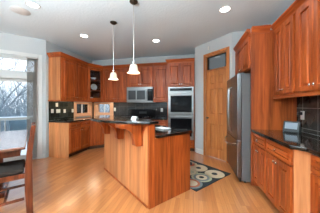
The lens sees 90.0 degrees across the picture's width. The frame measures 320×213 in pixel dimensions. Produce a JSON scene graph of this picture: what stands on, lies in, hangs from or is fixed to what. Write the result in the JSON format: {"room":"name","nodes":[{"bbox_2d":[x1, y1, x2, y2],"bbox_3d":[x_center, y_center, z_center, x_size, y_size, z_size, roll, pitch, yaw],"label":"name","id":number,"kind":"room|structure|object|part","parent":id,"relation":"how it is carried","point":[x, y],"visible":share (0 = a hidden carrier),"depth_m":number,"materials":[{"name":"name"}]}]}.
{"room":"kitchen","nodes":[
{"label":"kitchen","id":0,"kind":"room"},
{"bbox_2d":[0,32,45,157],"bbox_3d":[-4.344,-0.163,3.067,3.519,2.920,0.130,0,0,-33],"label":"wall","id":1,"kind":"structure","parent":0,"point":[11,42],"depth_m":3.85,"materials":[{"name":"grey paint"}]},
{"bbox_2d":[0,49,41,161],"bbox_3d":[-3.787,0.029,3.417,2.065,2.535,0.144,0,0,-33],"label":"door","id":2,"kind":"structure","parent":1,"relation":"in","point":[5,75],"depth_m":3.80,"materials":[{"name":"grey"}]},
{"bbox_3d":[-3.791,-0.944,3.423,1.839,0.357,0.060,0,0,-33],"label":"transom frame","id":3,"kind":"part","parent":2,"relation":"part of","materials":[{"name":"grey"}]},
{"bbox_3d":[-3.436,0.322,3.690,0.946,1.891,0.040,0,0,-33],"label":"sash","id":4,"kind":"part","parent":2,"relation":"part of","materials":[{"name":"grey"}]},
{"bbox_2d":[26,56,37,157],"bbox_3d":[-3.016,0.050,3.776,0.208,2.375,0.093,0,0,-33],"label":"vertical blind","id":5,"kind":"object","parent":1,"relation":"attached to","point":[35,59],"visible":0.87,"depth_m":3.79,"materials":[{"name":"grey fabric"}]},
{"bbox_2d":[46,40,91,157],"bbox_3d":[-2.707,-0.163,4.904,0.130,2.920,1.870,0,0,12],"label":"wall","id":6,"kind":"structure","parent":0,"point":[50,47],"depth_m":4.05,"materials":[{"name":"grey paint"}]},
{"bbox_2d":[49,101,73,120],"bbox_3d":[-2.726,0.119,4.467,0.011,0.524,0.857,0,0,12],"label":"backsplash","id":7,"kind":"structure","parent":6,"relation":"attached to","point":[62,105],"depth_m":4.43,"materials":[{"name":"tile"}]},
{"bbox_2d":[47,52,88,101],"bbox_3d":[-2.517,-0.713,4.486,0.407,1.214,1.090,0,0,12],"label":"upper cabinet","id":8,"kind":"object","parent":6,"relation":"attached to","point":[68,75],"visible":1,"depth_m":4.17,"materials":[{"name":"brown wood"}]},
{"bbox_3d":[-2.646,-0.676,4.009,0.346,1.063,0.005,0,0,12],"label":"panel","id":9,"kind":"part","parent":8,"relation":"part of","materials":[{"name":"brown wood"}]},
{"bbox_3d":[-2.531,-0.123,4.498,0.374,0.035,1.042,0,0,12],"label":"light rail","id":10,"kind":"part","parent":8,"relation":"part of","materials":[{"name":"brown wood"}]},
{"bbox_3d":[-2.519,-1.266,4.479,0.407,0.107,1.075,0,0,12],"label":"crown moulding","id":11,"kind":"part","parent":8,"relation":"part of","materials":[{"name":"brown wood"}]},
{"bbox_3d":[-2.406,-0.680,4.235,0.022,1.035,0.494,0,0,12],"label":"door","id":12,"kind":"part","parent":8,"relation":"part of","materials":[{"name":"brown wood"}]},
{"bbox_3d":[-2.303,-0.680,4.726,0.022,1.035,0.494,0,0,12],"label":"door","id":13,"kind":"part","parent":8,"relation":"part of","materials":[{"name":"brown wood"}]},
{"bbox_2d":[74,102,91,117],"bbox_3d":[-2.591,0.146,5.335,0.140,0.502,0.890,0,0,12],"label":"window","id":14,"kind":"structure","parent":6,"relation":"in","point":[80,108],"depth_m":5.32,"materials":[{"name":"brown wood"}]},
{"bbox_3d":[-2.604,0.102,5.337,0.005,0.300,0.600,0,0,12],"label":"pane","id":15,"kind":"part","parent":14,"relation":"part of","materials":[{"name":"clear glass"}]},
{"bbox_3d":[-2.606,0.109,5.338,0.110,0.428,0.738,0,0,12],"label":"frame","id":16,"kind":"part","parent":14,"relation":"part of","materials":[{"name":"brown wood"}]},
{"bbox_2d":[87,63,102,101],"bbox_3d":[-2.209,-0.713,5.353,0.654,1.214,0.780,0,0,12],"label":"upper cabinet","id":17,"kind":"object","parent":6,"relation":"attached to","point":[94,70],"visible":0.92,"depth_m":5.31,"materials":[{"name":"brown wood"}]},
{"bbox_2d":[91,84,96,89],"bbox_3d":[-2.200,-0.617,5.333,0.046,0.215,0.218,0,0,44],"label":"platter","id":18,"kind":"object","parent":17,"relation":"on","point":[93,86],"visible":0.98,"depth_m":5.33,"materials":[{"name":"white ceramic"}]},
{"bbox_3d":[-2.071,-1.266,5.155,0.055,0.107,0.491,0,0,43],"label":"crown moulding","id":19,"kind":"part","parent":17,"relation":"part of","materials":[{"name":"brown wood"}]},
{"bbox_2d":[0,147,279,212],"bbox_3d":[-1.921,1.337,1.792,7.905,0.080,7.920,0,0,12],"label":"floor","id":20,"kind":"structure","parent":0,"point":[78,183],"depth_m":2.36,"materials":[{"name":"brown wood"}]},
{"bbox_2d":[0,130,27,197],"bbox_3d":[-2.582,0.896,2.311,1.020,0.799,1.780,0,0,-39],"label":"dining table","id":21,"kind":"object","parent":20,"relation":"on","point":[12,143],"visible":0.86,"depth_m":2.21,"materials":[{"name":"brown wood"}]},
{"bbox_2d":[0,122,35,212],"bbox_3d":[-1.829,0.766,1.942,0.506,1.059,0.462,0,0,-39],"label":"dining chair","id":22,"kind":"object","parent":20,"relation":"on","point":[11,170],"visible":1,"depth_m":1.88,"materials":[{"name":"brown wood"}]},
{"bbox_3d":[-1.720,0.817,1.760,0.349,0.060,0.022,0,0,-39],"label":"seat rail","id":23,"kind":"part","parent":22,"relation":"part of","materials":[{"name":"brown wood"}]},
{"bbox_3d":[-1.873,0.759,1.907,0.394,0.054,0.460,0,0,-39],"label":"seat","id":24,"kind":"part","parent":22,"relation":"part of","materials":[{"name":"black"}]},
{"bbox_3d":[-1.543,0.766,1.902,0.104,1.059,0.042,0,0,-39],"label":"leg","id":25,"kind":"part","parent":22,"relation":"part of","materials":[{"name":"brown wood"}]},
{"bbox_2d":[49,120,89,157],"bbox_3d":[-2.414,0.860,4.368,0.634,0.873,0.810,0,0,12],"label":"base cabinet","id":26,"kind":"object","parent":20,"relation":"on","point":[66,140],"visible":0.97,"depth_m":4.01,"materials":[{"name":"brown wood"}]},
{"bbox_3d":[-2.518,0.861,3.981,0.578,0.871,0.010,0,0,12],"label":"panel","id":27,"kind":"part","parent":26,"relation":"part of","materials":[{"name":"brown wood"}]},
{"bbox_2d":[48,116,92,122],"bbox_3d":[-1.890,0.402,4.740,1.509,0.038,1.773,0,0,12],"label":"countertop","id":28,"kind":"structure","parent":26,"relation":"on","point":[70,120],"depth_m":4.19,"materials":[{"name":"black stone"}]},
{"bbox_3d":[-2.179,0.507,4.128,0.020,0.140,0.378,0,0,12],"label":"drawer","id":29,"kind":"part","parent":26,"relation":"part of","materials":[{"name":"brown wood"}]},
{"bbox_3d":[-2.178,0.887,4.127,0.022,0.580,0.376,0,0,12],"label":"door","id":30,"kind":"part","parent":26,"relation":"part of","materials":[{"name":"brown wood"}]},
{"bbox_3d":[-2.101,0.507,4.502,0.020,0.140,0.378,0,0,12],"label":"drawer","id":31,"kind":"part","parent":26,"relation":"part of","materials":[{"name":"brown wood"}]},
{"bbox_3d":[-2.099,0.887,4.503,0.022,0.580,0.376,0,0,12],"label":"door","id":32,"kind":"part","parent":26,"relation":"part of","materials":[{"name":"brown wood"}]},
{"bbox_2d":[88,121,103,148],"bbox_3d":[-2.070,0.860,5.212,0.952,0.873,0.967,0,0,12],"label":"base cabinet","id":33,"kind":"object","parent":20,"relation":"on","point":[96,134],"visible":0.18,"depth_m":4.80,"materials":[{"name":"brown wood"}]},
{"bbox_3d":[-1.839,0.807,4.849,0.466,0.740,0.022,0,0,-33],"label":"door","id":34,"kind":"part","parent":33,"relation":"part of","materials":[{"name":"brown wood"}]},
{"bbox_2d":[90,120,189,208],"bbox_3d":[-0.467,0.764,2.765,1.097,1.062,1.636,0,0,-38],"label":"kitchen island","id":35,"kind":"object","parent":20,"relation":"on","point":[155,171],"visible":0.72,"depth_m":2.24,"materials":[{"name":"brown wood"}]},
{"bbox_2d":[90,115,158,123],"bbox_3d":[-0.775,0.215,2.541,0.565,0.032,1.747,0,0,-38],"label":"bar","id":36,"kind":"object","parent":35,"relation":"on","point":[101,118],"visible":1,"depth_m":2.14,"materials":[{"name":"black stone"}]},
{"bbox_3d":[-0.653,1.283,2.647,0.011,0.024,1.591,0,0,-38],"label":"shoe moulding","id":37,"kind":"part","parent":35,"relation":"part of","materials":[{"name":"brown wood"}]},
{"bbox_3d":[-0.644,0.764,2.654,0.011,1.062,1.591,0,0,-38],"label":"long panel","id":38,"kind":"part","parent":35,"relation":"part of","materials":[{"name":"brown wood"}]},
{"bbox_3d":[-0.268,0.383,2.146,0.023,0.299,0.418,0,0,-38],"label":"plate","id":39,"kind":"part","parent":35,"relation":"part of","materials":[{"name":"brown wood"}]},
{"bbox_3d":[-0.111,0.764,2.033,0.090,1.062,0.040,0,0,-38],"label":"corner post","id":40,"kind":"part","parent":35,"relation":"part of","materials":[{"name":"brown wood"}]},
{"bbox_3d":[0.196,0.859,2.264,0.674,0.872,0.011,0,0,-38],"label":"panel","id":41,"kind":"part","parent":35,"relation":"part of","materials":[{"name":"brown wood"}]},
{"bbox_2d":[155,125,192,137],"bbox_3d":[-0.287,0.402,2.915,0.689,0.038,1.682,0,0,-38],"label":"island countertop","id":42,"kind":"structure","parent":35,"relation":"on","point":[159,133],"depth_m":2.36,"materials":[{"name":"black stone"}]},
{"bbox_2d":[155,127,170,129],"bbox_3d":[0.046,0.373,2.609,0.139,0.018,0.258,0,0,-38],"label":"tray","id":43,"kind":"object","parent":42,"relation":"on","point":[161,128],"visible":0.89,"depth_m":2.62,"materials":[{"name":"white ceramic"}]},
{"bbox_2d":[129,109,154,119],"bbox_3d":[-0.623,0.702,5.051,0.820,1.150,0.687,0,0,12],"label":"range","id":44,"kind":"object","parent":20,"relation":"on","point":[147,114],"visible":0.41,"depth_m":5.30,"materials":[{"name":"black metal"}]},
{"bbox_2d":[129,116,154,118],"bbox_3d":[-0.625,0.371,5.040,0.820,0.040,0.550,0,0,12],"label":"cooktop","id":45,"kind":"object","parent":44,"relation":"in","point":[139,117],"depth_m":4.98,"materials":[{"name":"black glass"}]},
{"bbox_2d":[153,120,167,126],"bbox_3d":[0.032,0.860,4.944,0.485,0.873,0.629,0,0,12],"label":"base cabinet","id":46,"kind":"object","parent":20,"relation":"on","point":[161,122],"visible":0.19,"depth_m":4.65,"materials":[{"name":"brown wood"}]},
{"bbox_2d":[151,117,167,119],"bbox_3d":[0.030,0.402,4.947,0.486,0.038,0.636,0,0,12],"label":"countertop","id":47,"kind":"structure","parent":46,"relation":"on","point":[155,118],"depth_m":4.73,"materials":[{"name":"black stone"}]},
{"bbox_2d":[165,58,194,150],"bbox_3d":[0.621,-0.012,4.819,0.820,2.616,0.657,0,0,12],"label":"tall cabinet","id":48,"kind":"object","parent":20,"relation":"on","point":[181,72],"visible":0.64,"depth_m":4.51,"materials":[{"name":"brown wood"}]},
{"bbox_3d":[0.410,-0.873,4.571,0.358,0.650,0.022,0,0,12],"label":"door","id":49,"kind":"part","parent":48,"relation":"part of","materials":[{"name":"brown wood"}]},
{"bbox_3d":[0.579,-1.266,4.617,0.820,0.107,0.245,0,0,12],"label":"crown moulding","id":50,"kind":"part","parent":48,"relation":"part of","materials":[{"name":"brown wood"}]},
{"bbox_2d":[168,87,193,139],"bbox_3d":[0.634,0.217,4.745,0.721,1.480,0.587,0,0,12],"label":"double wall oven","id":51,"kind":"object","parent":48,"relation":"in","point":[180,99],"visible":0.88,"depth_m":4.50,"materials":[{"name":"silver metal"}]},
{"bbox_3d":[0.589,-0.456,4.530,0.721,0.135,0.033,0,0,12],"label":"control panel","id":52,"kind":"part","parent":51,"relation":"part of","materials":[{"name":"silver metal"}]},
{"bbox_3d":[0.769,-0.873,4.496,0.358,0.650,0.022,0,0,12],"label":"door","id":53,"kind":"part","parent":48,"relation":"part of","materials":[{"name":"brown wood"}]},
{"bbox_3d":[0.590,1.077,4.534,0.705,0.210,0.020,0,0,12],"label":"drawer","id":54,"kind":"part","parent":48,"relation":"part of","materials":[{"name":"brown wood"}]},
{"bbox_2d":[190,160,230,191],"bbox_3d":[0.511,1.291,3.235,1.055,0.011,1.350,0,0,-38],"label":"rug","id":55,"kind":"object","parent":20,"relation":"on","point":[201,175],"visible":0.48,"depth_m":2.94,"materials":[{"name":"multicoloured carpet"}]},
{"bbox_2d":[224,73,250,182],"bbox_3d":[1.709,0.369,3.047,0.885,1.851,0.865,0,0,12],"label":"refrigerator","id":56,"kind":"object","parent":20,"relation":"on","point":[238,136],"visible":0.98,"depth_m":2.69,"materials":[{"name":"grey metal"}]},
{"bbox_3d":[1.368,0.072,3.164,0.073,0.870,0.024,0,0,12],"label":"handle","id":57,"kind":"part","parent":56,"relation":"part of","materials":[{"name":"silver metal"}]},
{"bbox_3d":[1.465,0.022,3.321,0.066,1.120,0.430,0,0,12],"label":"door","id":58,"kind":"part","parent":56,"relation":"part of","materials":[{"name":"silver metal"}]},
{"bbox_3d":[1.349,0.072,3.076,0.073,0.870,0.024,0,0,12],"label":"handle","id":59,"kind":"part","parent":56,"relation":"part of","materials":[{"name":"silver metal"}]},
{"bbox_3d":[1.420,0.900,3.107,0.066,0.623,0.865,0,0,12],"label":"freezer drawer","id":60,"kind":"part","parent":56,"relation":"part of","materials":[{"name":"silver metal"}]},
{"bbox_3d":[1.376,0.022,2.894,0.066,1.120,0.430,0,0,12],"label":"door","id":61,"kind":"part","parent":56,"relation":"part of","materials":[{"name":"silver metal"}]},
{"bbox_2d":[253,133,269,199],"bbox_3d":[1.738,0.860,2.296,0.649,0.873,0.469,0,0,12],"label":"base cabinet","id":62,"kind":"object","parent":20,"relation":"on","point":[259,145],"visible":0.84,"depth_m":2.31,"materials":[{"name":"brown wood"}]},
{"bbox_3d":[1.479,0.892,2.462,0.022,0.570,0.210,0,0,12],"label":"door","id":63,"kind":"part","parent":62,"relation":"part of","materials":[{"name":"brown wood"}]},
{"bbox_3d":[1.457,0.512,2.351,0.020,0.150,0.437,0,0,12],"label":"drawer","id":64,"kind":"part","parent":62,"relation":"part of","materials":[{"name":"brown wood"}]},
{"bbox_3d":[1.434,0.892,2.248,0.022,0.570,0.210,0,0,12],"label":"door","id":65,"kind":"part","parent":62,"relation":"part of","materials":[{"name":"brown wood"}]},
{"bbox_2d":[251,24,296,185],"bbox_3d":[1.792,0.018,2.514,0.647,2.556,0.081,0,0,12],"label":"panel","id":66,"kind":"object","parent":20,"relation":"on","point":[267,113],"visible":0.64,"depth_m":2.55,"materials":[{"name":"brown wood"}]},
{"bbox_3d":[1.602,-1.206,2.540,0.265,0.107,0.055,0,0,12],"label":"crown moulding","id":67,"kind":"part","parent":66,"relation":"part of","materials":[{"name":"brown wood"}]},
{"bbox_2d":[266,139,293,212],"bbox_3d":[1.631,0.860,1.784,0.649,0.873,0.572,0,0,12],"label":"base cabinet","id":68,"kind":"object","parent":20,"relation":"on","point":[279,158],"visible":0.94,"depth_m":1.78,"materials":[{"name":"brown wood"}]},
{"bbox_3d":[1.378,0.892,1.978,0.022,0.570,0.268,0,0,12],"label":"door","id":69,"kind":"part","parent":68,"relation":"part of","materials":[{"name":"brown wood"}]},
{"bbox_3d":[1.351,0.512,1.843,0.020,0.150,0.548,0,0,12],"label":"drawer","id":70,"kind":"part","parent":68,"relation":"part of","materials":[{"name":"brown wood"}]},
{"bbox_3d":[1.321,0.892,1.708,0.022,0.570,0.268,0,0,12],"label":"door","id":71,"kind":"part","parent":68,"relation":"part of","materials":[{"name":"brown wood"}]},
{"bbox_2d":[294,150,311,212],"bbox_3d":[1.584,0.859,1.452,0.594,0.872,0.095,0,0,12],"label":"cabinet filler","id":72,"kind":"object","parent":20,"relation":"on","point":[302,160],"visible":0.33,"depth_m":1.50,"materials":[{"name":"brown wood"}]},
{"bbox_2d":[310,154,319,212],"bbox_3d":[1.522,0.860,1.033,0.554,0.873,0.746,0,0,12],"label":"base cabinet","id":73,"kind":"object","parent":20,"relation":"on","point":[315,160],"visible":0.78,"depth_m":1.39,"materials":[{"name":"brown wood"}]},
{"bbox_2d":[251,129,319,156],"bbox_3d":[1.589,0.402,1.577,0.639,0.038,1.938,0,0,12],"label":"countertop","id":74,"kind":"structure","parent":73,"relation":"on","point":[306,142],"depth_m":1.80,"materials":[{"name":"black stone"}]},
{"bbox_2d":[283,121,300,132],"bbox_3d":[1.922,0.306,2.333,0.097,0.152,0.193,0,0,-31],"label":"display","id":75,"kind":"object","parent":74,"relation":"on","point":[288,126],"visible":0.99,"depth_m":2.31,"materials":[{"name":"silver plastic"}]},
{"bbox_3d":[1.324,0.892,1.260,0.022,0.570,0.355,0,0,12],"label":"door","id":76,"kind":"part","parent":73,"relation":"part of","materials":[{"name":"brown wood"}]},
{"bbox_3d":[1.288,0.512,1.082,0.020,0.150,0.722,0,0,12],"label":"drawer","id":77,"kind":"part","parent":73,"relation":"part of","materials":[{"name":"brown wood"}]},
{"bbox_2d":[92,54,194,115],"bbox_3d":[-0.647,-0.163,5.494,3.920,2.920,0.130,0,0,12],"label":"wall","id":78,"kind":"structure","parent":0,"point":[161,58],"depth_m":5.45,"materials":[{"name":"grey paint"}]},
{"bbox_2d":[94,103,112,115],"bbox_3d":[-1.998,0.146,5.752,0.760,0.502,0.140,0,0,12],"label":"window","id":79,"kind":"structure","parent":78,"relation":"in","point":[96,105],"depth_m":5.75,"materials":[{"name":"brown wood"}]},
{"bbox_3d":[-1.995,0.109,5.766,0.608,0.428,0.110,0,0,12],"label":"frame","id":80,"kind":"part","parent":79,"relation":"part of","materials":[{"name":"brown wood"}]},
{"bbox_2d":[103,64,126,101],"bbox_3d":[-1.464,-0.713,5.400,0.870,1.214,0.380,0,0,12],"label":"upper cabinet","id":81,"kind":"object","parent":78,"relation":"attached to","point":[113,90],"visible":0.93,"depth_m":5.24,"materials":[{"name":"brown wood"}]},
{"bbox_3d":[-1.699,-0.680,5.299,0.411,1.035,0.022,0,0,12],"label":"door","id":82,"kind":"part","parent":81,"relation":"part of","materials":[{"name":"brown wood"}]},
{"bbox_3d":[-1.497,-1.266,5.241,0.870,0.107,0.055,0,0,12],"label":"crown moulding","id":83,"kind":"part","parent":81,"relation":"part of","materials":[{"name":"brown wood"}]},
{"bbox_3d":[-1.289,-0.680,5.213,0.411,1.035,0.022,0,0,12],"label":"door","id":84,"kind":"part","parent":81,"relation":"part of","materials":[{"name":"brown wood"}]},
{"bbox_2d":[127,63,152,86],"bbox_3d":[-0.608,-0.954,5.221,0.870,0.732,0.380,0,0,12],"label":"upper cabinet","id":85,"kind":"object","parent":78,"relation":"attached to","point":[145,78],"visible":0.86,"depth_m":5.05,"materials":[{"name":"brown wood"}]},
{"bbox_3d":[-0.843,-0.903,5.120,0.411,0.590,0.022,0,0,12],"label":"door","id":86,"kind":"part","parent":85,"relation":"part of","materials":[{"name":"brown wood"}]},
{"bbox_3d":[-0.641,-1.266,5.061,0.870,0.107,0.055,0,0,12],"label":"crown moulding","id":87,"kind":"part","parent":85,"relation":"part of","materials":[{"name":"brown wood"}]},
{"bbox_2d":[127,87,154,102],"bbox_3d":[-0.614,-0.340,5.192,0.860,0.484,0.429,0,0,12],"label":"microwave","id":88,"kind":"object","parent":85,"relation":"attached to","point":[134,94],"visible":0.94,"depth_m":5.03,"materials":[{"name":"grey metal"}]},
{"bbox_3d":[-0.729,-0.334,5.061,0.688,0.361,0.028,0,0,12],"label":"door","id":89,"kind":"part","parent":88,"relation":"part of","materials":[{"name":"silver metal"}]},
{"bbox_3d":[-0.307,-0.334,4.973,0.169,0.361,0.028,0,0,12],"label":"control panel","id":90,"kind":"part","parent":88,"relation":"part of","materials":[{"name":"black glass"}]},
{"bbox_3d":[-0.433,-0.903,5.034,0.411,0.590,0.022,0,0,12],"label":"door","id":91,"kind":"part","parent":85,"relation":"part of","materials":[{"name":"brown wood"}]},
{"bbox_2d":[113,102,167,116],"bbox_3d":[-0.643,-0.091,5.420,2.022,0.944,0.011,0,0,12],"label":"backsplash","id":92,"kind":"structure","parent":78,"relation":"attached to","point":[123,109],"depth_m":5.44,"materials":[{"name":"tile"}]},
{"bbox_2d":[153,62,167,101],"bbox_3d":[0.060,-0.713,5.081,0.482,1.214,0.380,0,0,12],"label":"upper cabinet","id":93,"kind":"object","parent":78,"relation":"attached to","point":[160,70],"visible":0.77,"depth_m":4.93,"materials":[{"name":"brown wood"}]},
{"bbox_3d":[0.026,-1.266,4.922,0.482,0.107,0.055,0,0,12],"label":"crown moulding","id":94,"kind":"part","parent":93,"relation":"part of","materials":[{"name":"brown wood"}]},
{"bbox_2d":[0,0,294,60],"bbox_3d":[-1.921,-1.663,1.792,7.905,0.080,7.920,0,0,12],"label":"ceiling","id":95,"kind":"structure","parent":0,"point":[180,26],"depth_m":3.13,"materials":[{"name":"white paint"}]},
{"bbox_2d":[9,6,30,15],"bbox_3d":[-2.386,-1.617,2.736,0.276,0.010,0.276,0,0,12],"label":"ceiling disc","id":96,"kind":"object","parent":95,"relation":"attached to","point":[19,10],"visible":1,"depth_m":2.71,"materials":[{"name":"grey plastic"}]},
{"bbox_2d":[25,1,40,8],"bbox_3d":[-2.041,-1.617,2.571,0.196,0.009,0.196,0,0,12],"label":"recessed light","id":97,"kind":"object","parent":95,"relation":"in","point":[29,3],"visible":1,"depth_m":2.56,"materials":[{"name":"grey"}]},
{"bbox_2d":[108,21,117,79],"bbox_3d":[-0.908,-1.064,3.120,0.194,1.113,0.194,0,0,12],"label":"pendant light","id":98,"kind":"object","parent":95,"relation":"hanging from","point":[113,76],"visible":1,"depth_m":3.11,"materials":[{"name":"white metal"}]},
{"bbox_3d":[-0.908,-0.577,3.120,0.194,0.138,0.194,0,0,12],"label":"lamp shade","id":99,"kind":"part","parent":98,"relation":"part of","materials":[{"name":"white glass"}]},
{"bbox_3d":[-0.908,-1.131,3.120,0.009,0.891,0.009,0,0,-11],"label":"stem","id":100,"kind":"part","parent":98,"relation":"part of","materials":[{"name":"silver metal"}]},
{"bbox_2d":[127,0,139,73],"bbox_3d":[-0.410,-1.064,2.494,0.194,1.113,0.194,0,0,12],"label":"pendant light","id":101,"kind":"object","parent":95,"relation":"hanging from","point":[133,69],"visible":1,"depth_m":2.48,"materials":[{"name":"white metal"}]},
{"bbox_3d":[-0.410,-1.131,2.494,0.009,0.891,0.009,0,0,34],"label":"stem","id":102,"kind":"part","parent":101,"relation":"part of","materials":[{"name":"silver metal"}]},
{"bbox_3d":[-0.410,-0.577,2.494,0.194,0.138,0.194,0,0,12],"label":"lamp shade","id":103,"kind":"part","parent":101,"relation":"part of","materials":[{"name":"white glass"}]},
{"bbox_2d":[219,6,230,12],"bbox_3d":[1.093,-1.617,2.691,0.196,0.009,0.196,0,0,12],"label":"recessed light","id":104,"kind":"object","parent":95,"relation":"in","point":[223,9],"visible":1,"depth_m":2.69,"materials":[{"name":"grey"}]},
{"bbox_2d":[195,32,231,151],"bbox_3d":[1.337,-0.163,4.042,0.120,2.920,1.126,0,0,-33],"label":"wall","id":105,"kind":"structure","parent":0,"point":[224,41],"depth_m":4.28,"materials":[{"name":"grey paint"}]},
{"bbox_2d":[196,148,202,154],"bbox_3d":[1.076,1.237,4.317,0.015,0.120,0.258,0,0,-33],"label":"baseboard","id":106,"kind":"structure","parent":105,"relation":"attached to","point":[199,151],"depth_m":4.32,"materials":[{"name":"grey"}]},
{"bbox_2d":[203,46,229,162],"bbox_3d":[1.385,-0.015,3.918,0.173,2.625,0.745,0,0,-33],"label":"door","id":107,"kind":"structure","parent":105,"relation":"in","point":[216,67],"depth_m":3.93,"materials":[{"name":"brown wood"}]},
{"bbox_3d":[1.386,-1.071,3.919,0.006,0.335,0.571,0,0,-33],"label":"transom pane","id":108,"kind":"part","parent":107,"relation":"part of","materials":[{"name":"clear glass"}]},
{"bbox_2d":[232,31,244,76],"bbox_3d":[2.029,-0.163,3.514,0.859,2.920,0.130,0,0,12],"label":"wall","id":109,"kind":"structure","parent":0,"point":[236,36],"depth_m":3.53,"materials":[{"name":"grey paint"}]},
{"bbox_3d":[1.717,-0.163,0.248,0.130,2.920,6.390,0,0,12],"label":"wall","id":110,"kind":"structure","parent":0,"visible":0},
{"bbox_2d":[233,29,250,74],"bbox_3d":[1.864,-0.929,3.009,0.695,0.662,0.915,0,0,12],"label":"upper cabinet","id":111,"kind":"object","parent":110,"relation":"attached to","point":[242,49],"visible":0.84,"depth_m":2.91,"materials":[{"name":"brown wood"}]},
{"bbox_3d":[1.611,-0.878,3.288,0.022,0.520,0.434,0,0,12],"label":"door","id":112,"kind":"part","parent":111,"relation":"part of","materials":[{"name":"brown wood"}]},
{"bbox_3d":[1.551,-1.206,3.075,0.055,0.107,0.915,0,0,12],"label":"crown moulding","id":113,"kind":"part","parent":111,"relation":"part of","materials":[{"name":"brown wood"}]},
{"bbox_3d":[1.521,-0.878,2.856,0.022,0.520,0.434,0,0,12],"label":"door","id":114,"kind":"part","parent":111,"relation":"part of","materials":[{"name":"brown wood"}]},
{"bbox_2d":[271,4,296,98],"bbox_3d":[1.873,-0.683,2.225,0.365,1.154,0.553,0,0,12],"label":"upper cabinet","id":115,"kind":"object","parent":110,"relation":"attached to","point":[284,27],"visible":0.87,"depth_m":2.19,"materials":[{"name":"brown wood"}]},
{"bbox_3d":[1.762,-0.655,2.375,0.022,0.985,0.240,0,0,12],"label":"door","id":116,"kind":"part","parent":115,"relation":"part of","materials":[{"name":"brown wood"}]},
{"bbox_3d":[1.722,-1.206,2.256,0.055,0.107,0.553,0,0,12],"label":"crown moulding","id":117,"kind":"part","parent":115,"relation":"part of","materials":[{"name":"brown wood"}]},
{"bbox_3d":[1.738,-0.123,2.253,0.022,0.035,0.553,0,0,12],"label":"light rail","id":118,"kind":"part","parent":115,"relation":"part of","materials":[{"name":"brown wood"}]},
{"bbox_3d":[1.711,-0.655,2.132,0.022,0.985,0.240,0,0,12],"label":"door","id":119,"kind":"part","parent":115,"relation":"part of","materials":[{"name":"brown wood"}]},
{"bbox_2d":[292,0,319,96],"bbox_3d":[1.752,-0.683,1.647,0.365,1.154,0.623,0,0,12],"label":"upper cabinet","id":120,"kind":"object","parent":110,"relation":"attached to","point":[307,11],"visible":1,"depth_m":1.77,"materials":[{"name":"brown wood"}]},
{"bbox_3d":[1.601,-1.206,1.679,0.055,0.107,0.623,0,0,12],"label":"crown moulding","id":121,"kind":"part","parent":120,"relation":"part of","materials":[{"name":"brown wood"}]},
{"bbox_3d":[1.645,-0.655,1.815,0.022,0.985,0.276,0,0,12],"label":"door","id":122,"kind":"part","parent":120,"relation":"part of","materials":[{"name":"brown wood"}]},
{"bbox_3d":[1.617,-0.123,1.676,0.022,0.035,0.623,0,0,12],"label":"light rail","id":123,"kind":"part","parent":120,"relation":"part of","materials":[{"name":"brown wood"}]},
{"bbox_3d":[1.587,-0.655,1.537,0.022,0.985,0.276,0,0,12],"label":"door","id":124,"kind":"part","parent":120,"relation":"part of","materials":[{"name":"brown wood"}]},
{"bbox_2d":[297,95,319,135],"bbox_3d":[1.847,0.089,1.216,0.011,0.584,2.538,0,0,12],"label":"backsplash","id":125,"kind":"structure","parent":110,"relation":"attached to","point":[310,105],"depth_m":2.17,"materials":[{"name":"tile"}]},
{"label":"outside","id":126,"kind":"structure","parent":0,"visible":0},
{"bbox_2d":[21,141,26,154],"bbox_3d":[-5.065,1.507,4.645,5.400,0.180,3.240,0,0,-33],"label":"deck","id":127,"kind":"object","parent":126,"point":[23,152],"depth_m":4.93,"materials":[{"name":"white"}]},
{"bbox_2d":[0,116,32,130],"bbox_3d":[-5.899,0.924,5.939,5.420,0.984,0.140,0,0,-33],"label":"deck railing","id":128,"kind":"object","parent":127,"relation":"on","point":[4,119],"visible":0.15,"depth_m":6.05,"materials":[{"name":"beige wood"}]},
{"bbox_3d":[-5.907,0.507,5.934,5.400,0.100,0.120,0,0,-33],"label":"rail","id":129,"kind":"part","parent":128,"relation":"part of","materials":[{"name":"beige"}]},
{"bbox_2d":[9,120,26,130],"bbox_3d":[-4.255,0.942,4.989,0.645,0.952,0.548,0,0,28],"label":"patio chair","id":130,"kind":"object","parent":127,"relation":"on","point":[14,124],"visible":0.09,"depth_m":5.08,"materials":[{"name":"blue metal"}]},
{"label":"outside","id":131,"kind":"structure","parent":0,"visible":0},
{"bbox_3d":[-24.469,3.847,5.125,130.000,0.100,180.000,0,0,12],"label":"ground","id":132,"kind":"structure","parent":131,"visible":0},
{"bbox_2d":[0,58,32,113],"bbox_3d":[-15.765,-3.676,14.193,5.886,14.957,11.318,0,0,20],"label":"bare tree","id":133,"kind":"object","parent":132,"relation":"on","point":[2,58],"visible":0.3,"depth_m":16.16,"materials":[{"name":"grey plant"}]},
{"bbox_2d":[0,81,109,130],"bbox_3d":[-11.893,-0.221,14.845,26.746,8.079,20.238,0,0,-42],"label":"brush","id":134,"kind":"object","parent":132,"relation":"on","point":[9,111],"visible":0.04,"depth_m":12.40,"materials":[{"name":"grey plant"}]}
]}

